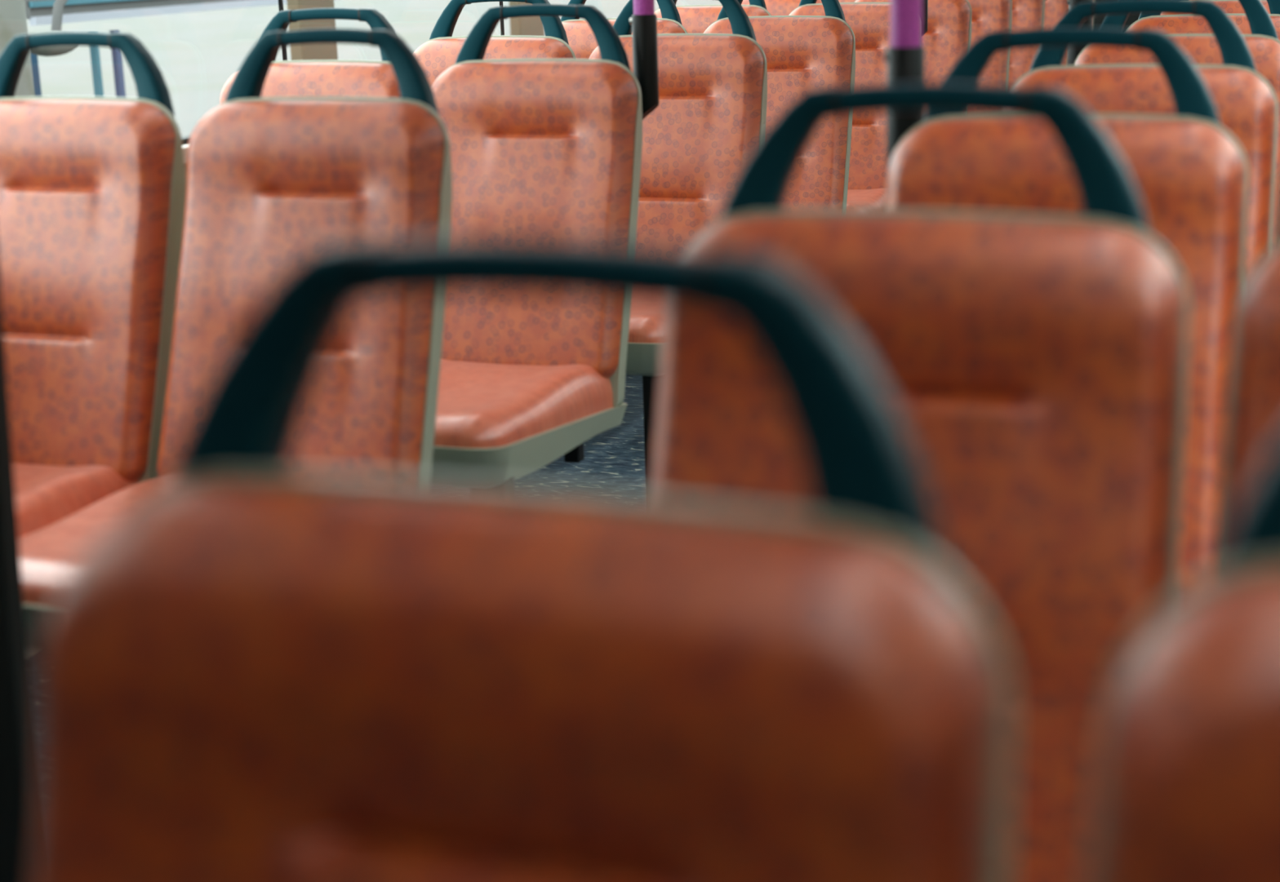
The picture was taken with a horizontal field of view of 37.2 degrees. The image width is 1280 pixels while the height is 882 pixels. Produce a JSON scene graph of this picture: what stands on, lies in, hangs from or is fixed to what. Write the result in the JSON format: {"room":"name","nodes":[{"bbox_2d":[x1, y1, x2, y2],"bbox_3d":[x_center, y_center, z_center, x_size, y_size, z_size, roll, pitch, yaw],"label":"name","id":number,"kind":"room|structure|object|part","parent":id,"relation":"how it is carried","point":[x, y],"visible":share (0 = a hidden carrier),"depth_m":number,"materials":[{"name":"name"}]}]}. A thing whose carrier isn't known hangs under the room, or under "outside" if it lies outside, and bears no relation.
{"room":"transit interior","nodes":[
{"label":"transit interior","id":0,"kind":"room"},
{"bbox_2d":[26,164,187,657],"bbox_3d":[-0.647,-0.878,4.427,0.070,1.860,14.400,4,16,20],"label":"wall","id":1,"kind":"structure","parent":0,"point":[30,652],"depth_m":3.38,"materials":[{"name":"beige laminate"}]},
{"bbox_2d":[0,31,186,537],"bbox_3d":[-1.015,-0.154,2.744,0.474,0.815,0.760,4,16,20],"label":"chair","id":2,"kind":"object","parent":1,"relation":"attached to","point":[92,189],"visible":0.89,"depth_m":2.88,"materials":[{"name":"orange leather"}]},
{"bbox_3d":[-1.007,-0.561,3.016,0.106,0.163,0.058,4,16,20],"label":"handle arm","id":3,"kind":"part","parent":2,"relation":"part of","materials":[{"name":"teal plastic"}]},
{"bbox_2d":[13,462,137,537],"bbox_3d":[-1.024,0.114,2.714,0.417,0.102,0.545,4,16,20],"label":"seat cushion","id":4,"kind":"object","parent":2,"relation":"on","point":[46,494],"depth_m":2.75,"materials":[{"name":"leather"}]},
{"bbox_3d":[-0.765,-0.545,2.928,0.106,0.163,0.058,4,16,20],"label":"handle arm","id":5,"kind":"part","parent":2,"relation":"part of","materials":[{"name":"teal plastic"}]},
{"bbox_2d":[182,143,188,164],"bbox_3d":[-0.627,-0.767,4.450,0.104,0.033,14.400,4,16,20],"label":"trim","id":6,"kind":"structure","parent":1,"relation":"attached to","point":[184,146],"depth_m":3.66,"materials":[{"name":"beige plastic"}]},
{"bbox_2d":[181,135,191,144],"bbox_3d":[-0.625,-0.788,4.444,0.030,0.010,14.400,4,16,20],"label":"trim","id":7,"kind":"structure","parent":1,"relation":"attached to","point":[185,140],"depth_m":3.72,"materials":[{"name":"black rubber"}]},
{"bbox_2d":[278,0,287,61],"bbox_3d":[-0.963,-0.968,3.481,0.008,0.859,1.133,4,16,20],"label":"window","id":8,"kind":"structure","parent":1,"relation":"in","point":[280,2],"depth_m":4.06,"materials":[{"name":"clear glass"}]},
{"bbox_2d":[219,8,400,104],"bbox_3d":[-0.738,-0.356,3.470,0.474,0.815,0.760,4,16,20],"label":"chair","id":9,"kind":"object","parent":1,"relation":"attached to","point":[325,77],"visible":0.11,"depth_m":3.64,"materials":[{"name":"orange leather"}]},
{"bbox_3d":[-0.730,-0.763,3.741,0.106,0.163,0.058,4,16,20],"label":"handle arm","id":10,"kind":"part","parent":9,"relation":"part of","materials":[{"name":"teal plastic"}]},
{"bbox_3d":[-0.646,-0.437,3.654,0.427,0.557,0.216,4,16,20],"label":"backrest","id":11,"kind":"part","parent":9,"relation":"part of","materials":[{"name":"fabric"}]},
{"bbox_3d":[-0.488,-0.747,3.653,0.106,0.163,0.058,4,16,20],"label":"handle arm","id":12,"kind":"part","parent":9,"relation":"part of","materials":[{"name":"teal plastic"}]},
{"bbox_2d":[413,0,576,86],"bbox_3d":[-0.461,-0.558,4.195,0.474,0.815,0.760,4,16,20],"label":"chair","id":13,"kind":"object","parent":1,"relation":"attached to","point":[441,51],"visible":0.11,"depth_m":4.38,"materials":[{"name":"fabric"}]},
{"bbox_3d":[-0.453,-0.966,4.467,0.106,0.163,0.058,4,16,20],"label":"handle arm","id":14,"kind":"part","parent":13,"relation":"part of","materials":[{"name":"teal plastic"}]},
{"bbox_3d":[-0.369,-0.639,4.380,0.427,0.557,0.216,4,16,20],"label":"backrest","id":15,"kind":"part","parent":13,"relation":"part of","materials":[{"name":"plastic"}]},
{"bbox_3d":[-0.211,-0.949,4.379,0.106,0.163,0.058,4,16,20],"label":"handle arm","id":16,"kind":"part","parent":13,"relation":"part of","materials":[{"name":"teal plastic"}]},
{"bbox_2d":[499,1,504,35],"bbox_3d":[-0.572,-1.254,4.505,0.008,0.859,1.133,4,16,20],"label":"window","id":17,"kind":"structure","parent":1,"relation":"in","point":[502,27],"depth_m":5.09,"materials":[{"name":"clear glass"}]},
{"bbox_2d":[560,0,687,59],"bbox_3d":[-0.183,-0.760,4.921,0.474,0.815,0.760,4,16,20],"label":"chair","id":18,"kind":"object","parent":1,"relation":"attached to","point":[581,39],"visible":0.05,"depth_m":5.10,"materials":[{"name":"orange fabric"}]},
{"bbox_3d":[-0.176,-1.168,5.192,0.106,0.163,0.058,4,16,20],"label":"handle arm","id":19,"kind":"part","parent":18,"relation":"part of","materials":[{"name":"teal plastic"}]},
{"bbox_3d":[-0.092,-0.841,5.105,0.427,0.557,0.216,4,16,20],"label":"backrest","id":20,"kind":"part","parent":18,"relation":"part of","materials":[{"name":"fabric"}]},
{"bbox_3d":[0.066,-1.151,5.105,0.106,0.163,0.058,4,16,20],"label":"handle arm","id":21,"kind":"part","parent":18,"relation":"part of","materials":[{"name":"teal plastic"}]},
{"bbox_2d":[654,0,770,33],"bbox_3d":[0.093,-0.962,5.646,0.474,0.815,0.760,4,16,20],"label":"chair","id":22,"kind":"object","parent":1,"relation":"attached to","point":[695,19],"visible":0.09,"depth_m":5.82,"materials":[{"name":"orange leather"}]},
{"bbox_3d":[0.343,-1.354,5.830,0.106,0.163,0.058,4,16,20],"label":"handle arm","id":23,"kind":"part","parent":22,"relation":"part of","materials":[{"name":"teal plastic"}]},
{"bbox_2d":[741,0,822,15],"bbox_3d":[0.371,-1.164,6.372,0.474,0.815,0.760,4,16,20],"label":"chair","id":24,"kind":"object","parent":1,"relation":"attached to","point":[775,7],"visible":0.02,"depth_m":6.53,"materials":[{"name":"orange leather"}]},
{"bbox_2d":[838,0,856,2],"bbox_3d":[0.648,-1.367,7.098,0.474,0.815,0.760,4,16,20],"label":"chair","id":25,"kind":"object","parent":1,"relation":"attached to","point":[839,1],"visible":0.02,"depth_m":7.24,"materials":[{"name":"orange leather"}]},
{"bbox_2d":[27,374,645,786],"bbox_3d":[0.606,0.160,4.237,2.740,0.120,14.600,4,16,20],"label":"floor","id":26,"kind":"structure","parent":0,"point":[614,460],"depth_m":4.44,"materials":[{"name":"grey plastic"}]},
{"bbox_2d":[0,290,37,881],"bbox_3d":[-1.039,-0.024,2.049,0.938,1.461,0.032,4,16,20],"label":"wall","id":27,"kind":"structure","parent":26,"relation":"on","point":[18,777],"depth_m":1.97,"materials":[{"name":"black"}]},
{"bbox_2d":[18,28,452,650],"bbox_3d":[-0.571,0.005,2.619,0.439,1.083,0.760,4,16,20],"label":"chair","id":28,"kind":"object","parent":26,"relation":"on","point":[271,181],"visible":0.46,"depth_m":2.74,"materials":[{"name":"plastic"}]},
{"bbox_2d":[23,604,52,650],"bbox_3d":[-0.599,0.181,2.573,0.439,0.099,0.569,4,16,20],"label":"tray","id":29,"kind":"object","parent":28,"relation":"on","point":[36,615],"depth_m":2.33,"materials":[{"name":"grey plastic"}]},
{"bbox_2d":[18,472,171,606],"bbox_3d":[-0.601,0.142,2.560,0.417,0.102,0.545,4,16,20],"label":"seat cushion","id":30,"kind":"object","parent":28,"relation":"on","point":[48,554],"depth_m":2.46,"materials":[{"name":"leather"}]},
{"bbox_3d":[-0.584,-0.533,2.862,0.106,0.163,0.058,4,16,20],"label":"handle arm","id":31,"kind":"part","parent":28,"relation":"part of","materials":[{"name":"teal plastic"}]},
{"bbox_3d":[-0.500,-0.206,2.774,0.427,0.557,0.216,4,16,20],"label":"backrest","id":32,"kind":"part","parent":28,"relation":"part of","materials":[{"name":"plastic"}]},
{"bbox_3d":[-0.342,-0.517,2.774,0.106,0.163,0.058,4,16,20],"label":"handle arm","id":33,"kind":"part","parent":28,"relation":"part of","materials":[{"name":"teal plastic"}]},
{"bbox_2d":[31,238,1013,881],"bbox_3d":[-0.154,0.531,0.602,0.439,1.083,0.760,4,16,20],"label":"chair","id":34,"kind":"object","parent":26,"relation":"on","point":[260,670],"visible":1,"depth_m":0.74,"materials":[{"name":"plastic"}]},
{"bbox_3d":[-0.167,-0.007,0.845,0.106,0.163,0.058,4,16,20],"label":"handle arm","id":35,"kind":"part","parent":34,"relation":"part of","materials":[{"name":"teal plastic"}]},
{"bbox_3d":[-0.083,0.320,0.758,0.427,0.557,0.216,4,16,20],"label":"backrest","id":36,"kind":"part","parent":34,"relation":"part of","materials":[{"name":"plastic"}]},
{"bbox_3d":[0.075,0.009,0.757,0.106,0.163,0.058,4,16,20],"label":"handle arm","id":37,"kind":"part","parent":34,"relation":"part of","materials":[{"name":"teal plastic"}]},
{"bbox_2d":[430,4,642,484],"bbox_3d":[-0.293,-0.197,3.344,0.439,1.083,0.760,4,16,20],"label":"chair","id":38,"kind":"object","parent":26,"relation":"on","point":[541,148],"visible":0.6,"depth_m":3.45,"materials":[{"name":"plastic"}]},
{"bbox_3d":[-0.306,-0.735,3.587,0.106,0.163,0.058,4,16,20],"label":"handle arm","id":39,"kind":"part","parent":38,"relation":"part of","materials":[{"name":"teal plastic"}]},
{"bbox_3d":[-0.219,0.227,3.132,0.077,0.370,0.155,4,16,20],"label":"pedestal leg","id":40,"kind":"part","parent":38,"relation":"part of","materials":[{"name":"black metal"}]},
{"bbox_2d":[433,359,613,448],"bbox_3d":[-0.324,-0.060,3.286,0.417,0.102,0.545,4,16,20],"label":"seat cushion","id":41,"kind":"object","parent":38,"relation":"on","point":[482,403],"depth_m":3.24,"materials":[{"name":"leather"}]},
{"bbox_2d":[430,403,626,484],"bbox_3d":[-0.322,-0.021,3.298,0.439,0.099,0.569,4,16,20],"label":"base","id":42,"kind":"object","parent":38,"relation":"on","point":[549,431],"depth_m":3.08,"materials":[{"name":"grey plastic"}]},
{"bbox_3d":[-0.223,-0.409,3.500,0.427,0.557,0.216,4,16,20],"label":"backrest","id":43,"kind":"part","parent":38,"relation":"part of","materials":[{"name":"plastic"}]},
{"bbox_3d":[-0.065,-0.719,3.499,0.106,0.163,0.058,4,16,20],"label":"handle arm","id":44,"kind":"part","parent":38,"relation":"part of","materials":[{"name":"teal plastic"}]},
{"bbox_2d":[588,0,767,496],"bbox_3d":[-0.016,-0.399,4.070,0.439,1.083,0.760,4,16,20],"label":"chair","id":45,"kind":"object","parent":26,"relation":"on","point":[709,117],"visible":0.31,"depth_m":4.18,"materials":[{"name":"leather"}]},
{"bbox_3d":[-0.029,-0.937,4.313,0.106,0.163,0.058,4,16,20],"label":"handle arm","id":46,"kind":"part","parent":45,"relation":"part of","materials":[{"name":"teal plastic"}]},
{"bbox_2d":[625,342,661,376],"bbox_3d":[-0.045,-0.223,4.024,0.439,0.099,0.569,4,16,20],"label":"tray","id":47,"kind":"object","parent":45,"relation":"on","point":[643,359],"depth_m":3.72,"materials":[{"name":"grey plastic"}]},
{"bbox_2d":[627,301,663,343],"bbox_3d":[-0.047,-0.263,4.011,0.417,0.102,0.545,4,16,20],"label":"seat cushion","id":48,"kind":"object","parent":45,"relation":"on","point":[646,322],"depth_m":3.72,"materials":[{"name":"leather"}]},
{"bbox_3d":[0.058,0.024,3.858,0.077,0.370,0.155,4,16,20],"label":"pedestal leg","id":49,"kind":"part","parent":45,"relation":"part of","materials":[{"name":"black metal"}]},
{"bbox_3d":[0.054,-0.611,4.226,0.427,0.557,0.216,4,16,20],"label":"backrest","id":50,"kind":"part","parent":45,"relation":"part of","materials":[{"name":"fabric"}]},
{"bbox_3d":[0.212,-0.921,4.225,0.106,0.163,0.058,4,16,20],"label":"handle arm","id":51,"kind":"part","parent":45,"relation":"part of","materials":[{"name":"teal plastic"}]},
{"bbox_2d":[703,0,855,209],"bbox_3d":[0.261,-0.601,4.795,0.439,1.083,0.760,4,16,20],"label":"chair","id":52,"kind":"object","parent":26,"relation":"on","point":[803,53],"visible":0.26,"depth_m":4.89,"materials":[{"name":"fabric"}]},
{"bbox_3d":[0.248,-1.139,5.039,0.106,0.163,0.058,4,16,20],"label":"handle arm","id":53,"kind":"part","parent":52,"relation":"part of","materials":[{"name":"teal plastic"}]},
{"bbox_3d":[0.489,-1.123,4.951,0.106,0.163,0.058,4,16,20],"label":"handle arm","id":54,"kind":"part","parent":52,"relation":"part of","materials":[{"name":"teal plastic"}]},
{"bbox_2d":[789,0,890,208],"bbox_3d":[0.538,-0.803,5.521,0.439,1.083,0.760,4,16,20],"label":"chair","id":55,"kind":"object","parent":26,"relation":"on","point":[869,23],"visible":0.22,"depth_m":5.63,"materials":[{"name":"fabric"}]},
{"bbox_3d":[0.525,-1.341,5.764,0.106,0.163,0.058,4,16,20],"label":"handle arm","id":56,"kind":"part","parent":55,"relation":"part of","materials":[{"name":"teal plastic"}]},
{"bbox_2d":[846,188,885,208],"bbox_3d":[0.507,-0.667,5.463,0.417,0.102,0.545,4,16,20],"label":"seat cushion","id":57,"kind":"object","parent":55,"relation":"on","point":[857,198],"depth_m":5.38,"materials":[{"name":"leather"}]},
{"bbox_2d":[854,0,971,115],"bbox_3d":[0.815,-1.006,6.247,0.439,1.083,0.760,4,16,20],"label":"chair","id":58,"kind":"object","parent":26,"relation":"on","point":[948,36],"visible":0.09,"depth_m":6.34,"materials":[{"name":"leather"}]},
{"bbox_2d":[648,83,1190,881],"bbox_3d":[0.123,0.329,1.328,0.439,1.083,0.760,4,16,20],"label":"chair","id":59,"kind":"object","parent":26,"relation":"on","point":[1033,367],"visible":0.52,"depth_m":1.44,"materials":[{"name":"plastic"}]},
{"bbox_3d":[0.110,-0.209,1.571,0.106,0.163,0.058,4,16,20],"label":"handle arm","id":60,"kind":"part","parent":59,"relation":"part of","materials":[{"name":"teal plastic"}]},
{"bbox_3d":[0.352,-0.193,1.483,0.106,0.163,0.058,4,16,20],"label":"handle arm","id":61,"kind":"part","parent":59,"relation":"part of","materials":[{"name":"teal plastic"}]},
{"bbox_2d":[966,0,1012,114],"bbox_3d":[1.092,-1.208,6.972,0.439,1.083,0.760,4,16,20],"label":"chair","id":62,"kind":"object","parent":26,"relation":"on","point":[987,15],"visible":0.09,"depth_m":7.06,"materials":[{"name":"leather"}]},
{"bbox_2d":[1008,0,1044,85],"bbox_3d":[1.369,-1.410,7.698,0.439,1.083,0.760,4,16,20],"label":"chair","id":63,"kind":"object","parent":26,"relation":"on","point":[1026,14],"visible":0.08,"depth_m":7.79,"materials":[{"name":"fabric"}]},
{"bbox_2d":[1044,0,1069,65],"bbox_3d":[1.646,-1.612,8.424,0.439,1.083,0.760,4,16,20],"label":"chair","id":64,"kind":"object","parent":26,"relation":"on","point":[1055,10],"visible":0.04,"depth_m":8.51,"materials":[{"name":"fabric"}]},
{"bbox_2d":[883,27,1248,594],"bbox_3d":[0.400,0.127,2.053,0.439,1.083,0.760,4,16,20],"label":"chair","id":65,"kind":"object","parent":26,"relation":"on","point":[1189,175],"visible":0.2,"depth_m":2.16,"materials":[{"name":"leather"}]},
{"bbox_3d":[0.387,-0.411,2.296,0.106,0.163,0.058,4,16,20],"label":"handle arm","id":66,"kind":"part","parent":65,"relation":"part of","materials":[{"name":"teal plastic"}]},
{"bbox_3d":[0.629,-0.395,2.209,0.106,0.163,0.058,4,16,20],"label":"handle arm","id":67,"kind":"part","parent":65,"relation":"part of","materials":[{"name":"teal plastic"}]},
{"bbox_2d":[1012,0,1278,280],"bbox_3d":[0.677,-0.075,2.779,0.439,1.083,0.760,4,16,20],"label":"chair","id":68,"kind":"object","parent":26,"relation":"on","point":[1246,104],"visible":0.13,"depth_m":2.91,"materials":[{"name":"fabric"}]},
{"bbox_3d":[0.664,-0.613,3.022,0.106,0.163,0.058,4,16,20],"label":"handle arm","id":69,"kind":"part","parent":68,"relation":"part of","materials":[{"name":"teal plastic"}]},
{"bbox_3d":[0.906,-0.597,2.934,0.106,0.163,0.058,4,16,20],"label":"handle arm","id":70,"kind":"part","parent":68,"relation":"part of","materials":[{"name":"teal plastic"}]},
{"bbox_2d":[1073,0,1279,248],"bbox_3d":[0.955,-0.277,3.505,0.439,1.083,0.760,4,16,20],"label":"chair","id":71,"kind":"object","parent":26,"relation":"on","point":[1263,43],"visible":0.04,"depth_m":3.64,"materials":[{"name":"fabric"}]},
{"bbox_3d":[0.941,-0.815,3.748,0.106,0.163,0.058,4,16,20],"label":"handle arm","id":72,"kind":"part","parent":71,"relation":"part of","materials":[{"name":"teal plastic"}]},
{"bbox_3d":[1.183,-0.799,3.660,0.106,0.163,0.058,4,16,20],"label":"handle arm","id":73,"kind":"part","parent":71,"relation":"part of","materials":[{"name":"teal plastic"}]},
{"bbox_2d":[1127,0,1279,40],"bbox_3d":[1.232,-0.479,4.230,0.439,1.083,0.760,4,16,20],"label":"chair","id":74,"kind":"object","parent":26,"relation":"on","point":[1169,24],"visible":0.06,"depth_m":4.39,"materials":[{"name":"fabric"}]},
{"bbox_3d":[1.218,-1.018,4.473,0.106,0.163,0.058,4,16,20],"label":"handle arm","id":75,"kind":"part","parent":74,"relation":"part of","materials":[{"name":"teal plastic"}]},
{"bbox_3d":[1.302,-0.691,4.386,0.427,0.557,0.216,4,16,20],"label":"backrest","id":76,"kind":"part","parent":74,"relation":"part of","materials":[{"name":"fabric"}]},
{"bbox_3d":[1.460,-1.001,4.385,0.106,0.163,0.058,4,16,20],"label":"handle arm","id":77,"kind":"part","parent":74,"relation":"part of","materials":[{"name":"teal plastic"}]},
{"bbox_2d":[1160,0,1270,15],"bbox_3d":[1.509,-0.682,4.956,0.439,1.083,0.760,4,16,20],"label":"chair","id":78,"kind":"object","parent":26,"relation":"on","point":[1229,6],"visible":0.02,"depth_m":5.10,"materials":[{"name":"leather"}]},
{"bbox_2d":[921,0,928,35],"bbox_3d":[0.807,-1.682,5.605,0.084,1.000,0.082,4,16,20],"label":"pole","id":79,"kind":"object","parent":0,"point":[925,2],"visible":0.15,"depth_m":5.71,"materials":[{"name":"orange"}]},
{"bbox_2d":[1066,0,1093,65],"bbox_3d":[0.885,-1.178,3.711,0.086,1.000,0.082,4,16,20],"label":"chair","id":80,"kind":"object","parent":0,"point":[1073,51],"visible":0.12,"depth_m":3.81,"materials":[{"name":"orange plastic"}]},
{"bbox_2d":[1093,0,1140,29],"bbox_3d":[3.077,-2.619,10.528,2.540,1.860,0.080,4,16,20],"label":"wall","id":81,"kind":"structure","parent":0,"point":[1098,20],"depth_m":10.70,"materials":[{"name":"orange"}]},
{"bbox_3d":[0.549,-1.742,3.729,2.740,0.100,14.600,4,16,20],"label":"ceiling","id":82,"kind":"structure","parent":0,"visible":0},
{"bbox_2d":[629,0,658,119],"bbox_3d":[-0.024,-1.075,3.428,0.084,1.000,0.082,4,16,20],"label":"pole","id":83,"kind":"object","parent":82,"relation":"attached to","point":[643,21],"visible":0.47,"depth_m":3.52,"materials":[{"name":"purple paint"}]},
{"bbox_2d":[883,0,924,177],"bbox_3d":[0.331,-0.774,2.260,0.086,1.000,0.082,4,16,20],"label":"pole","id":84,"kind":"object","parent":82,"relation":"attached to","point":[904,57],"visible":0.38,"depth_m":2.35,"materials":[{"name":"metal"}]},
{"bbox_3d":[1.802,-0.714,3.537,0.070,1.860,14.400,4,16,20],"label":"wall","id":85,"kind":"structure","parent":0,"visible":0},
{"bbox_2d":[1085,434,1279,881],"bbox_3d":[0.288,0.432,0.406,0.486,0.815,0.760,4,16,20],"label":"chair","id":86,"kind":"object","parent":85,"relation":"attached to","point":[1187,787],"visible":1,"depth_m":0.65,"materials":[{"name":"orange leather"}]},
{"bbox_3d":[0.341,0.348,0.604,0.427,0.557,0.216,4,16,20],"label":"backrest","id":87,"kind":"part","parent":86,"relation":"part of","materials":[{"name":"plastic"}]},
{"bbox_3d":[0.257,0.021,0.691,0.106,0.163,0.058,4,16,20],"label":"handle arm","id":88,"kind":"part","parent":86,"relation":"part of","materials":[{"name":"teal plastic"}]},
{"bbox_2d":[1214,242,1279,559],"bbox_3d":[0.565,0.230,1.131,0.486,0.815,0.760,4,16,20],"label":"chair","id":89,"kind":"object","parent":85,"relation":"attached to","point":[1252,424],"visible":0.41,"depth_m":1.39,"materials":[{"name":"orange leather"}]},
{"bbox_2d":[1273,174,1279,246],"bbox_3d":[0.842,0.028,1.857,0.486,0.815,0.760,4,16,20],"label":"chair","id":90,"kind":"object","parent":85,"relation":"attached to","point":[1277,233],"visible":0.02,"depth_m":2.15,"materials":[{"name":"orange leather"}]},
{"bbox_3d":[0.895,-0.056,2.055,0.427,0.557,0.216,4,16,20],"label":"backrest","id":91,"kind":"part","parent":90,"relation":"part of","materials":[{"name":"plastic"}]},
{"label":"outside","id":92,"kind":"structure","parent":0,"visible":0},
{"bbox_2d":[26,0,721,137],"bbox_3d":[24.270,-14.125,64.223,320.000,0.150,380.000,4,16,20],"label":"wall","id":93,"kind":"structure","parent":92,"point":[196,54],"depth_m":72.54,"materials":[{"name":"paint"}]},
{"bbox_2d":[0,0,35,97],"bbox_3d":[-2.749,-0.741,8.143,0.600,4.500,0.600,4,16,20],"label":"concrete column","id":94,"kind":"structure","parent":93,"relation":"on","point":[13,21],"depth_m":7.83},
{"bbox_2d":[30,0,77,56],"bbox_3d":[-2.570,-2.001,8.565,0.157,0.495,0.805,0,15,7],"label":"mirror","id":95,"kind":"object","parent":94,"relation":"attached to","point":[58,6],"visible":0.52,"depth_m":8.40,"materials":[{"name":"grey paint"}]},
{"bbox_3d":[-2.563,-2.060,8.642,0.086,0.421,0.632,-1,15,1],"label":"mirror arm","id":96,"kind":"part","parent":95,"relation":"part of","materials":[{"name":"grey paint"}]},
{"bbox_2d":[24,0,287,97],"bbox_3d":[-3.103,-1.219,12.028,2.230,3.440,4.780,4,16,20],"label":"bus shelter","id":97,"kind":"object","parent":93,"relation":"on","point":[39,12],"visible":0.32,"depth_m":9.74,"materials":[{"name":"grey paint"}]},
{"bbox_3d":[-2.920,-0.421,9.581,0.060,3.150,0.080,4,16,20],"label":"post","id":98,"kind":"part","parent":97,"relation":"part of","materials":[{"name":"blue paint"}]},
{"bbox_3d":[-2.720,-0.544,10.021,0.040,3.150,0.025,4,16,20],"label":"post","id":99,"kind":"part","parent":97,"relation":"part of","materials":[{"name":"teal paint"}]},
{"bbox_3d":[-2.664,-0.597,10.211,0.030,3.150,0.045,4,16,20],"label":"post","id":100,"kind":"part","parent":97,"relation":"part of","materials":[{"name":"metal"}]},
{"bbox_2d":[286,0,337,60],"bbox_3d":[-1.374,-1.104,7.990,0.320,5.200,0.440,4,16,20],"label":"column","id":101,"kind":"structure","parent":93,"relation":"on","point":[321,51],"depth_m":7.76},
{"bbox_2d":[508,1,544,35],"bbox_3d":[-0.614,-1.658,9.979,0.320,5.200,0.440,4,16,20],"label":"column","id":102,"kind":"structure","parent":93,"relation":"on","point":[531,25],"depth_m":9.73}
]}

